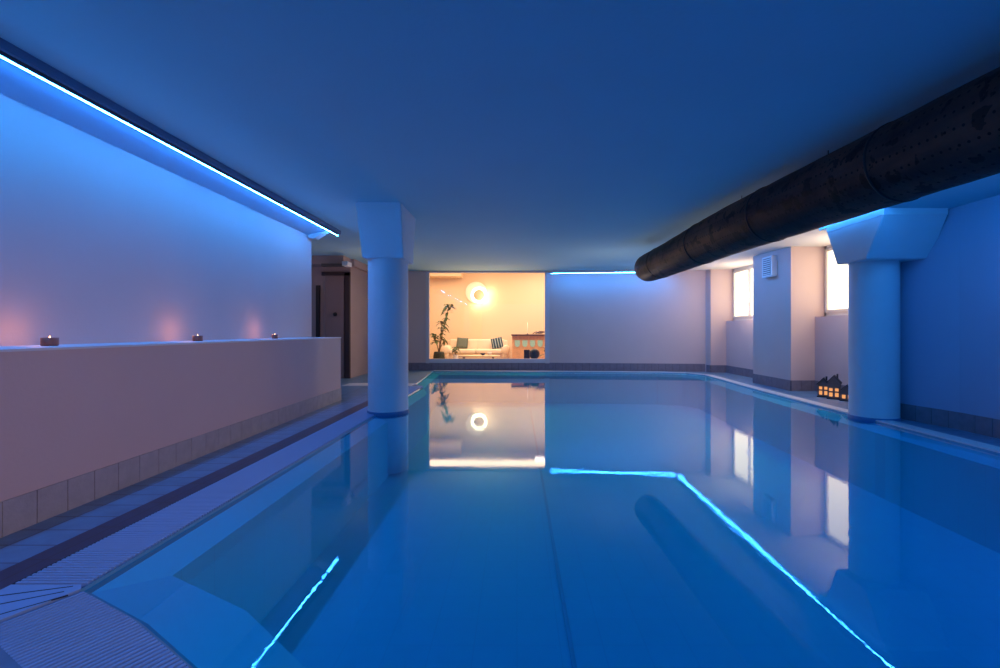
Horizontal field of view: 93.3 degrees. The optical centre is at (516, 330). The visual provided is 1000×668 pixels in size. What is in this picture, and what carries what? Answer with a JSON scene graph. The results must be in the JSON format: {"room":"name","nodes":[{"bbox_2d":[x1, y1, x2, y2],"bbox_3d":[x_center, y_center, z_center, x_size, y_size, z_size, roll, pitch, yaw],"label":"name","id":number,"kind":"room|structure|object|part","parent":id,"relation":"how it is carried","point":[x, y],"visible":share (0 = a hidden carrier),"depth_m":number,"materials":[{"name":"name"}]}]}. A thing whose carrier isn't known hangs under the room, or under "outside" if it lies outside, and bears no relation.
{"room":"spa","nodes":[
{"label":"spa","id":0,"kind":"room"},
{"bbox_2d":[0,94,311,345],"bbox_3d":[-5.100,-0.275,2.175,3.800,2.650,10.350,0,0,0],"label":"wall","id":1,"kind":"structure","parent":0,"point":[100,242],"depth_m":3.81,"materials":[{"name":"paint"}]},
{"bbox_2d":[0,58,328,234],"bbox_3d":[-3.020,-1.535,2.175,0.360,0.130,10.350,0,0,0],"label":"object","id":2,"kind":"structure","parent":1,"relation":"attached to","point":[16,83],"depth_m":3.67,"materials":[{"name":"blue paint"}]},
{"bbox_2d":[0,50,338,235],"bbox_3d":[-2.865,-1.543,3.025,0.028,0.049,9.050,0,0,0],"label":"light strip","id":3,"kind":"object","parent":1,"relation":"attached to","point":[3,55],"visible":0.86,"depth_m":3.48,"materials":[{"name":"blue glowing light-emitting plastic diffuser"}]},
{"bbox_2d":[308,231,328,239],"bbox_3d":[-3.060,-1.480,7.290,0.280,0.120,0.140,0,0,0],"label":"trim","id":4,"kind":"structure","parent":1,"relation":"attached to","point":[316,236],"depth_m":7.23,"materials":[{"name":"paint"}]},
{"bbox_2d":[0,338,340,501],"bbox_3d":[-2.880,0.574,2.100,0.640,0.952,10.200,0,0,0],"label":"wall","id":5,"kind":"structure","parent":0,"point":[69,413],"depth_m":3.22,"materials":[{"name":"paint"}]},
{"bbox_2d":[0,388,340,537],"bbox_3d":[-2.620,0.960,2.122,0.521,0.180,10.232,0,0,-4],"label":"baseboard","id":6,"kind":"structure","parent":5,"relation":"attached to","point":[20,512],"depth_m":3.21,"materials":[{"name":"tile"}]},
{"bbox_2d":[0,337,340,351],"bbox_3d":[-2.877,0.101,2.104,0.647,0.014,10.208,0,0,0],"label":"trim","id":7,"kind":"structure","parent":5,"relation":"on","point":[161,343],"depth_m":3.32,"materials":[{"name":"paint"}]},
{"bbox_2d":[40,336,58,345],"bbox_3d":[-2.950,0.062,2.980,0.086,0.064,0.086,0,0,0],"label":"tealight candle","id":8,"kind":"object","parent":7,"relation":"on","point":[49,341],"visible":0.99,"depth_m":2.95,"materials":[{"name":"brown wax"}]},
{"bbox_2d":[192,334,202,340],"bbox_3d":[-2.950,0.062,4.360,0.082,0.064,0.082,0,0,0],"label":"tealight candle","id":9,"kind":"object","parent":7,"relation":"on","point":[194,338],"visible":0.94,"depth_m":4.33,"materials":[{"name":"clear glass"}]},
{"bbox_2d":[272,334,277,338],"bbox_3d":[-2.950,0.062,5.750,0.069,0.064,0.069,0,0,0],"label":"tealight candle","id":10,"kind":"object","parent":7,"relation":"on","point":[274,336],"visible":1,"depth_m":5.72,"materials":[{"name":"brown wax"}]},
{"bbox_2d":[312,267,367,377],"bbox_3d":[-5.350,-0.275,11.850,3.300,2.650,2.700,0,0,0],"label":"wall","id":11,"kind":"structure","parent":0,"point":[359,278],"depth_m":10.81,"materials":[{"name":"paint"}]},
{"bbox_2d":[316,285,319,336],"bbox_3d":[-4.414,0.020,10.470,0.073,2.060,0.060,0,0,0],"label":"door","id":12,"kind":"structure","parent":11,"relation":"in","point":[317,286],"depth_m":10.44,"materials":[{"name":"black wood"}]},
{"bbox_2d":[321,272,350,377],"bbox_3d":[-4.012,-0.130,10.438,0.624,2.360,0.125,0,0,0],"label":"door","id":13,"kind":"structure","parent":11,"relation":"in","point":[337,284],"depth_m":10.46,"materials":[{"name":"brown wood"}]},
{"bbox_2d":[312,255,367,272],"bbox_3d":[-5.310,-1.510,11.375,3.380,0.180,2.750,0,0,0],"label":"trim","id":14,"kind":"structure","parent":11,"relation":"attached to","point":[317,260],"depth_m":10.00,"materials":[{"name":"paint"}]},
{"bbox_2d":[321,261,351,266],"bbox_3d":[-3.768,-1.375,9.790,0.643,0.090,0.380,0,0,0],"label":"ceiling lamp","id":15,"kind":"object","parent":14,"relation":"attached to","point":[344,263],"visible":1,"depth_m":9.86,"materials":[{"name":"white paint"}]},
{"bbox_3d":[-3.838,-1.383,9.920,0.503,0.055,0.120,0,0,0],"label":"mounting rail","id":16,"kind":"part","parent":15,"relation":"part of","materials":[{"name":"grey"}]},
{"bbox_2d":[430,273,544,358],"bbox_3d":[-1.000,-0.800,18.475,10.000,3.800,0.150,0,0,0],"label":"wall","id":17,"kind":"structure","parent":0,"point":[513,300],"depth_m":18.40,"materials":[{"name":"beige paint"}]},
{"bbox_2d":[430,273,462,277],"bbox_3d":[-4.060,-2.335,18.100,3.880,0.530,0.600,0,0,0],"label":"trim","id":18,"kind":"structure","parent":17,"relation":"attached to","point":[432,275],"depth_m":17.80,"materials":[{"name":"beige"}]},
{"bbox_2d":[465,282,486,302],"bbox_3d":[-1.585,-1.500,18.317,0.850,0.840,0.165,0,0,0],"label":"wall lamp","id":19,"kind":"object","parent":17,"relation":"attached to","point":[476,292],"visible":1,"depth_m":18.31,"materials":[{"name":"beige"}]},
{"bbox_2d":[0,0,999,270],"bbox_3d":[-1.485,-1.660,5.000,11.030,0.120,16.000,0,0,0],"label":"ceiling","id":20,"kind":"structure","parent":0,"point":[515,135],"depth_m":3.15,"materials":[{"name":"paint"}]},
{"bbox_2d":[0,37,340,233],"bbox_3d":[-2.829,-1.573,2.275,0.027,0.055,10.550,0,0,0],"label":"trim","id":21,"kind":"structure","parent":20,"relation":"attached to","point":[10,49],"depth_m":3.45,"materials":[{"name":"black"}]},
{"bbox_2d":[551,271,634,273],"bbox_3d":[2.430,-1.543,12.051,3.118,0.112,0.028,0,0,6],"label":"light strip","id":22,"kind":"object","parent":20,"relation":"hanging from","point":[619,271],"visible":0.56,"depth_m":12.07,"materials":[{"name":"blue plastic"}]},
{"bbox_2d":[634,67,999,281],"bbox_3d":[2.813,-1.253,3.425,0.598,0.695,10.878,0,0,-4],"label":"air duct","id":23,"kind":"object","parent":20,"relation":"hanging from","point":[951,140],"visible":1,"depth_m":3.51,"materials":[{"name":"metal"}]},
{"bbox_2d":[0,370,999,667],"bbox_3d":[-0.400,1.050,5.100,13.200,0.001,16.200,0,0,0],"label":"floor","id":24,"kind":"structure","parent":0,"point":[16,547],"depth_m":3.45,"materials":[{"name":"tile"}]},
{"bbox_2d":[0,401,367,589],"bbox_3d":[-2.170,1.053,3.000,0.160,0.014,12.000,0,0,0],"label":"tile strip","id":25,"kind":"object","parent":24,"relation":"on","point":[15,573],"depth_m":2.69,"materials":[{"name":"tile"}]},
{"bbox_2d":[342,383,415,385],"bbox_3d":[-2.685,1.050,9.225,1.330,0.011,0.450,0,0,0],"label":"trim","id":26,"kind":"structure","parent":24,"relation":"on","point":[349,384],"depth_m":9.21,"materials":[{"name":"stone"}]},
{"bbox_2d":[817,376,826,397],"bbox_3d":[4.880,0.885,7.510,0.182,0.330,0.124,0,0,40],"label":"house","id":27,"kind":"object","parent":24,"relation":"on","point":[822,385],"visible":0.8,"depth_m":7.48,"materials":[{"name":"stone"}]},
{"bbox_2d":[826,374,841,399],"bbox_3d":[4.900,0.855,7.290,0.197,0.390,0.124,0,0,40],"label":"house","id":28,"kind":"object","parent":24,"relation":"on","point":[833,384],"visible":0.94,"depth_m":7.25,"materials":[{"name":"stone"}]},
{"bbox_2d":[839,384,847,400],"bbox_3d":[4.955,0.917,7.085,0.192,0.265,0.124,0,0,40],"label":"house","id":29,"kind":"object","parent":24,"relation":"on","point":[844,391],"visible":0.63,"depth_m":7.06,"materials":[{"name":"stone"}]},
{"bbox_2d":[79,371,999,667],"bbox_3d":[1.130,1.442,5.420,6.660,0.785,13.840,0,0,0],"label":"swimming pool","id":30,"kind":"object","parent":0,"point":[517,531],"visible":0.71,"depth_m":3.71,"materials":[{"name":"blue liquid"}]},
{"bbox_2d":[356,202,415,474],"bbox_3d":[-1.708,0.100,6.279,0.583,3.400,0.876,0,0,0],"label":"column","id":31,"kind":"structure","parent":30,"relation":"on","point":[386,229],"depth_m":5.92,"materials":[{"name":"paint"}]},
{"bbox_2d":[408,372,815,406],"bbox_3d":[1.130,1.062,5.420,6.660,0.001,13.840,0,0,0],"label":"pool edge","id":32,"kind":"object","parent":30,"relation":"in","point":[645,385],"visible":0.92,"depth_m":9.03,"materials":[{"name":"blue tile"}]},
{"bbox_2d":[433,370,999,452],"bbox_3d":[1.214,1.059,5.505,6.829,0.042,14.010,0,0,0],"label":"trim","id":33,"kind":"structure","parent":30,"relation":"attached to","point":[894,423],"depth_m":6.40,"materials":[{"name":"tile"}]},
{"bbox_2d":[827,208,947,423],"bbox_3d":[4.332,0.230,5.650,0.734,3.140,1.100,0,0,0],"label":"column","id":34,"kind":"structure","parent":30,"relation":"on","point":[873,245],"depth_m":5.50,"materials":[{"name":"paint"}]},
{"label":"trim","id":35,"kind":"structure","parent":30,"relation":"on","visible":0},
{"bbox_2d":[0,584,80,622],"bbox_3d":[-1.931,1.058,1.809,0.318,0.024,0.282,0,0,0],"label":"grate corner","id":36,"kind":"object","parent":35,"relation":"on","point":[16,600],"visible":0.95,"depth_m":1.86,"materials":[{"name":"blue plastic"}]},
{"bbox_2d":[0,591,188,667],"bbox_3d":[-0.790,1.060,0.299,0.988,0.024,3.684,0,0,-22],"label":"drain grate","id":37,"kind":"object","parent":35,"relation":"on","point":[79,630],"visible":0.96,"depth_m":1.60,"materials":[{"name":"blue plastic"}]},
{"bbox_2d":[15,386,422,587],"bbox_3d":[-1.939,1.067,5.477,0.298,0.037,7.034,0,0,0],"label":"drain grate","id":38,"kind":"object","parent":35,"relation":"on","point":[87,565],"visible":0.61,"depth_m":2.67,"materials":[{"name":"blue plastic"}]},
{"bbox_2d":[408,270,705,371],"bbox_3d":[0.631,-0.275,12.566,8.670,2.650,0.410,0,0,3],"label":"wall","id":39,"kind":"structure","parent":0,"point":[595,317],"depth_m":12.39,"materials":[{"name":"paint"}]},
{"bbox_2d":[426,271,549,362],"bbox_3d":[-0.782,-0.367,12.609,3.295,2.455,0.102,0,0,0],"label":"window","id":40,"kind":"structure","parent":39,"relation":"in","point":[547,273],"depth_m":12.56,"materials":[{"name":"grey"}]},
{"bbox_2d":[408,363,704,371],"bbox_3d":[0.575,0.948,12.474,8.551,0.205,0.239,0,0,3],"label":"baseboard","id":41,"kind":"structure","parent":39,"relation":"attached to","point":[411,366],"depth_m":12.52,"materials":[{"name":"tile"}]},
{"bbox_2d":[706,269,733,364],"bbox_3d":[5.500,-0.275,12.570,1.400,2.650,1.260,0,0,0],"label":"wall","id":42,"kind":"structure","parent":0,"point":[719,282],"depth_m":11.94,"materials":[{"name":"paint"}]},
{"bbox_2d":[726,320,752,369],"bbox_3d":[5.745,0.400,10.765,0.910,1.300,2.350,0,0,0],"label":"wall","id":43,"kind":"structure","parent":0,"point":[739,334],"depth_m":11.22,"materials":[{"name":"paint"}]},
{"bbox_2d":[689,228,830,269],"bbox_3d":[5.115,-1.558,9.725,2.170,0.285,6.950,0,0,0],"label":"ceiling","id":44,"kind":"structure","parent":0,"point":[814,238],"depth_m":8.51,"materials":[{"name":"white paint"}]},
{"bbox_2d":[753,247,823,379],"bbox_3d":[5.500,-0.275,8.930,1.400,2.650,1.320,0,0,0],"label":"wall","id":45,"kind":"structure","parent":0,"point":[786,305],"depth_m":8.38,"materials":[{"name":"paint"}]},
{"bbox_2d":[762,255,776,277],"bbox_3d":[4.744,-1.208,8.885,0.112,0.385,0.350,0,0,0],"label":"air vent","id":46,"kind":"object","parent":45,"relation":"in","point":[769,264],"visible":1,"depth_m":8.78,"materials":[{"name":"white paint"}]},
{"bbox_2d":[815,315,847,384],"bbox_3d":[5.710,0.400,7.235,0.980,1.300,2.070,0,0,0],"label":"wall","id":47,"kind":"structure","parent":0,"point":[831,332],"depth_m":7.83,"materials":[{"name":"paint"}]},
{"bbox_2d":[819,173,999,230],"bbox_3d":[4.995,-1.515,1.625,2.410,0.370,9.250,0,0,0],"label":"ceiling","id":48,"kind":"structure","parent":0,"point":[987,187],"depth_m":4.63,"materials":[{"name":"paint"}]},
{"bbox_2d":[900,195,999,419],"bbox_3d":[5.400,-0.275,1.600,1.600,2.650,9.200,0,0,0],"label":"wall","id":49,"kind":"structure","parent":0,"point":[950,297],"depth_m":5.04,"materials":[{"name":"blue paint"}]},
{"bbox_2d":[706,365,999,438],"bbox_3d":[4.831,0.958,4.548,0.631,0.185,15.093,0,0,3],"label":"baseboard","id":50,"kind":"structure","parent":49,"relation":"attached to","point":[981,425],"depth_m":5.40,"materials":[{"name":"tile"}]},
{"bbox_3d":[-1.075,1.150,15.875,10.150,0.100,5.350,0,0,0],"label":"floor","id":51,"kind":"structure","parent":0,"visible":0},
{"bbox_2d":[430,304,455,358],"bbox_3d":[-2.521,0.104,15.530,1.070,1.991,0.679,0,0,0],"label":"potted plant","id":52,"kind":"object","parent":51,"relation":"on","point":[437,355],"visible":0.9,"depth_m":15.44,"materials":[{"name":"green plant"}]},
{"bbox_3d":[-2.561,0.890,15.500,0.385,0.420,0.385,0,0,0],"label":"pot","id":53,"kind":"part","parent":52,"relation":"part of","materials":[{"name":"grey ceramic"}]},
{"bbox_3d":[-2.501,-0.038,15.510,0.496,1.526,0.196,0,0,0],"label":"stem","id":54,"kind":"part","parent":52,"relation":"part of","materials":[{"name":"brown"}]},
{"bbox_2d":[451,347,460,358],"bbox_3d":[-2.077,0.817,15.998,0.313,0.566,0.325,0,0,-22],"label":"potted plant","id":55,"kind":"object","parent":51,"relation":"on","point":[455,356],"visible":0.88,"depth_m":15.93,"materials":[{"name":"green plant"}]},
{"bbox_2d":[441,339,509,358],"bbox_3d":[-1.510,0.705,17.670,2.518,0.790,1.100,0,0,0],"label":"sofa","id":56,"kind":"object","parent":51,"relation":"on","point":[475,346],"visible":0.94,"depth_m":17.25,"materials":[{"name":"beige fabric"}]},
{"bbox_3d":[-2.609,0.780,17.620,0.320,0.500,1.000,0,0,0],"label":"armrest","id":57,"kind":"part","parent":56,"relation":"part of","materials":[{"name":"beige fabric"}]},
{"bbox_2d":[456,337,467,348],"bbox_3d":[-2.051,0.450,17.690,0.442,0.414,0.227,0,0,0],"label":"throw pillow","id":58,"kind":"object","parent":56,"relation":"on","point":[461,342],"visible":0.99,"depth_m":17.62,"materials":[{"name":"grey fabric"}]},
{"bbox_2d":[449,349,475,353],"bbox_3d":[-2.002,0.750,17.550,0.974,0.160,0.800,0,0,0],"label":"seat cushion","id":59,"kind":"object","parent":56,"relation":"on","point":[463,351],"depth_m":17.15,"materials":[{"name":"beige fabric"}]},
{"bbox_2d":[450,339,476,348],"bbox_3d":[-2.002,0.530,17.975,1.094,0.440,0.250,0,0,0],"label":"cushion","id":60,"kind":"object","parent":56,"relation":"on","point":[472,343],"depth_m":17.85,"materials":[{"name":"beige fabric"}]},
{"bbox_2d":[476,349,501,353],"bbox_3d":[-1.018,0.750,17.550,0.974,0.160,0.800,0,0,0],"label":"seat cushion","id":61,"kind":"object","parent":56,"relation":"on","point":[494,351],"depth_m":17.15,"materials":[{"name":"beige fabric"}]},
{"bbox_2d":[477,339,504,348],"bbox_3d":[-1.018,0.530,17.975,1.094,0.440,0.250,0,0,0],"label":"cushion","id":62,"kind":"object","parent":56,"relation":"on","point":[481,343],"depth_m":17.85,"materials":[{"name":"beige fabric"}]},
{"bbox_2d":[491,337,502,348],"bbox_3d":[-0.746,0.450,17.640,0.495,0.472,0.227,0,0,0],"label":"throw pillow","id":63,"kind":"object","parent":56,"relation":"on","point":[496,343],"visible":0.99,"depth_m":17.57,"materials":[{"name":"fabric"}]},
{"bbox_3d":[-0.411,0.780,17.620,0.320,0.500,1.000,0,0,0],"label":"armrest","id":64,"kind":"part","parent":56,"relation":"part of","materials":[{"name":"beige fabric"}]},
{"bbox_2d":[458,355,499,358],"bbox_3d":[-1.321,0.965,16.200,1.476,0.270,0.720,0,0,0],"label":"coffee table","id":65,"kind":"object","parent":51,"relation":"on","point":[463,356],"visible":0.73,"depth_m":15.99,"materials":[{"name":"beige wood"}]},
{"bbox_2d":[524,350,529,358],"bbox_3d":[0.284,0.820,13.700,0.170,0.560,0.160,0,0,0],"label":"planter","id":66,"kind":"object","parent":51,"relation":"on","point":[526,352],"visible":0.44,"depth_m":13.62,"materials":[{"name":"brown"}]},
{"bbox_2d":[511,334,544,358],"bbox_3d":[1.046,0.610,17.060,2.508,0.980,0.680,0,0,0],"label":"cabinet","id":67,"kind":"object","parent":51,"relation":"on","point":[520,342],"depth_m":16.79,"materials":[{"name":"red wood"}]},
{"bbox_3d":[0.012,0.450,16.782,0.180,0.240,0.015,0,0,0],"label":"turquoise panel","id":68,"kind":"part","parent":67,"relation":"part of","materials":[{"name":"teal"}]},
{"bbox_3d":[0.282,0.450,16.782,0.180,0.240,0.015,0,0,0],"label":"turquoise panel","id":69,"kind":"part","parent":67,"relation":"part of","materials":[{"name":"teal"}]},
{"bbox_2d":[511,334,544,335],"bbox_3d":[1.046,0.142,17.060,2.508,0.045,0.680,0,0,0],"label":"countertop","id":70,"kind":"structure","parent":67,"relation":"on","point":[511,334],"depth_m":16.72,"materials":[{"name":"brown wood"}]},
{"bbox_3d":[0.552,0.450,16.782,0.180,0.240,0.015,0,0,0],"label":"turquoise panel","id":71,"kind":"part","parent":67,"relation":"part of","materials":[{"name":"beige"}]},
{"bbox_3d":[0.822,0.450,16.782,0.180,0.240,0.015,0,0,0],"label":"turquoise panel","id":72,"kind":"part","parent":67,"relation":"part of","materials":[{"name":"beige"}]},
{"bbox_2d":[529,349,539,358],"bbox_3d":[0.495,0.800,13.500,0.310,0.600,0.310,0,0,0],"label":"floor vase","id":73,"kind":"object","parent":51,"relation":"on","point":[533,353],"visible":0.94,"depth_m":13.39,"materials":[{"name":"black ceramic"}]},
{"bbox_3d":[5.865,-0.925,10.765,0.670,1.350,2.350,0,0,0],"label":"wall","id":74,"kind":"structure","parent":0,"visible":0},
{"bbox_2d":[733,265,752,320],"bbox_3d":[5.468,-0.900,11.065,0.125,1.300,1.730,0,0,0],"label":"window","id":75,"kind":"structure","parent":74,"relation":"in","point":[743,276],"depth_m":11.40,"materials":[{"name":"beige glass"}]},
{"bbox_3d":[5.475,-0.905,11.473,0.006,1.080,0.725,0,0,0],"label":"frosted pane","id":76,"kind":"part","parent":75,"relation":"part of","materials":[{"name":"white glass"}]},
{"bbox_3d":[5.465,-0.905,10.658,0.050,1.170,0.815,0,0,0],"label":"sash","id":77,"kind":"part","parent":75,"relation":"part of","materials":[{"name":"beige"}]},
{"bbox_3d":[5.475,-0.905,10.658,0.006,1.080,0.725,0,0,0],"label":"frosted pane","id":78,"kind":"part","parent":75,"relation":"part of","materials":[{"name":"white glass"}]},
{"bbox_3d":[5.825,-0.925,7.235,0.750,1.350,2.070,0,0,0],"label":"niche","id":79,"kind":"object","parent":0,"visible":0},
{"bbox_2d":[824,245,847,315],"bbox_3d":[5.388,-0.865,7.305,0.125,1.230,1.910,0,0,0],"label":"window","id":80,"kind":"structure","parent":79,"relation":"attached to","point":[835,275],"depth_m":8.02,"materials":[{"name":"beige glass"}]},
{"bbox_3d":[5.395,-0.870,7.758,0.006,1.010,0.815,0,0,0],"label":"frosted pane","id":81,"kind":"part","parent":80,"relation":"part of","materials":[{"name":"white glass"}]}
]}

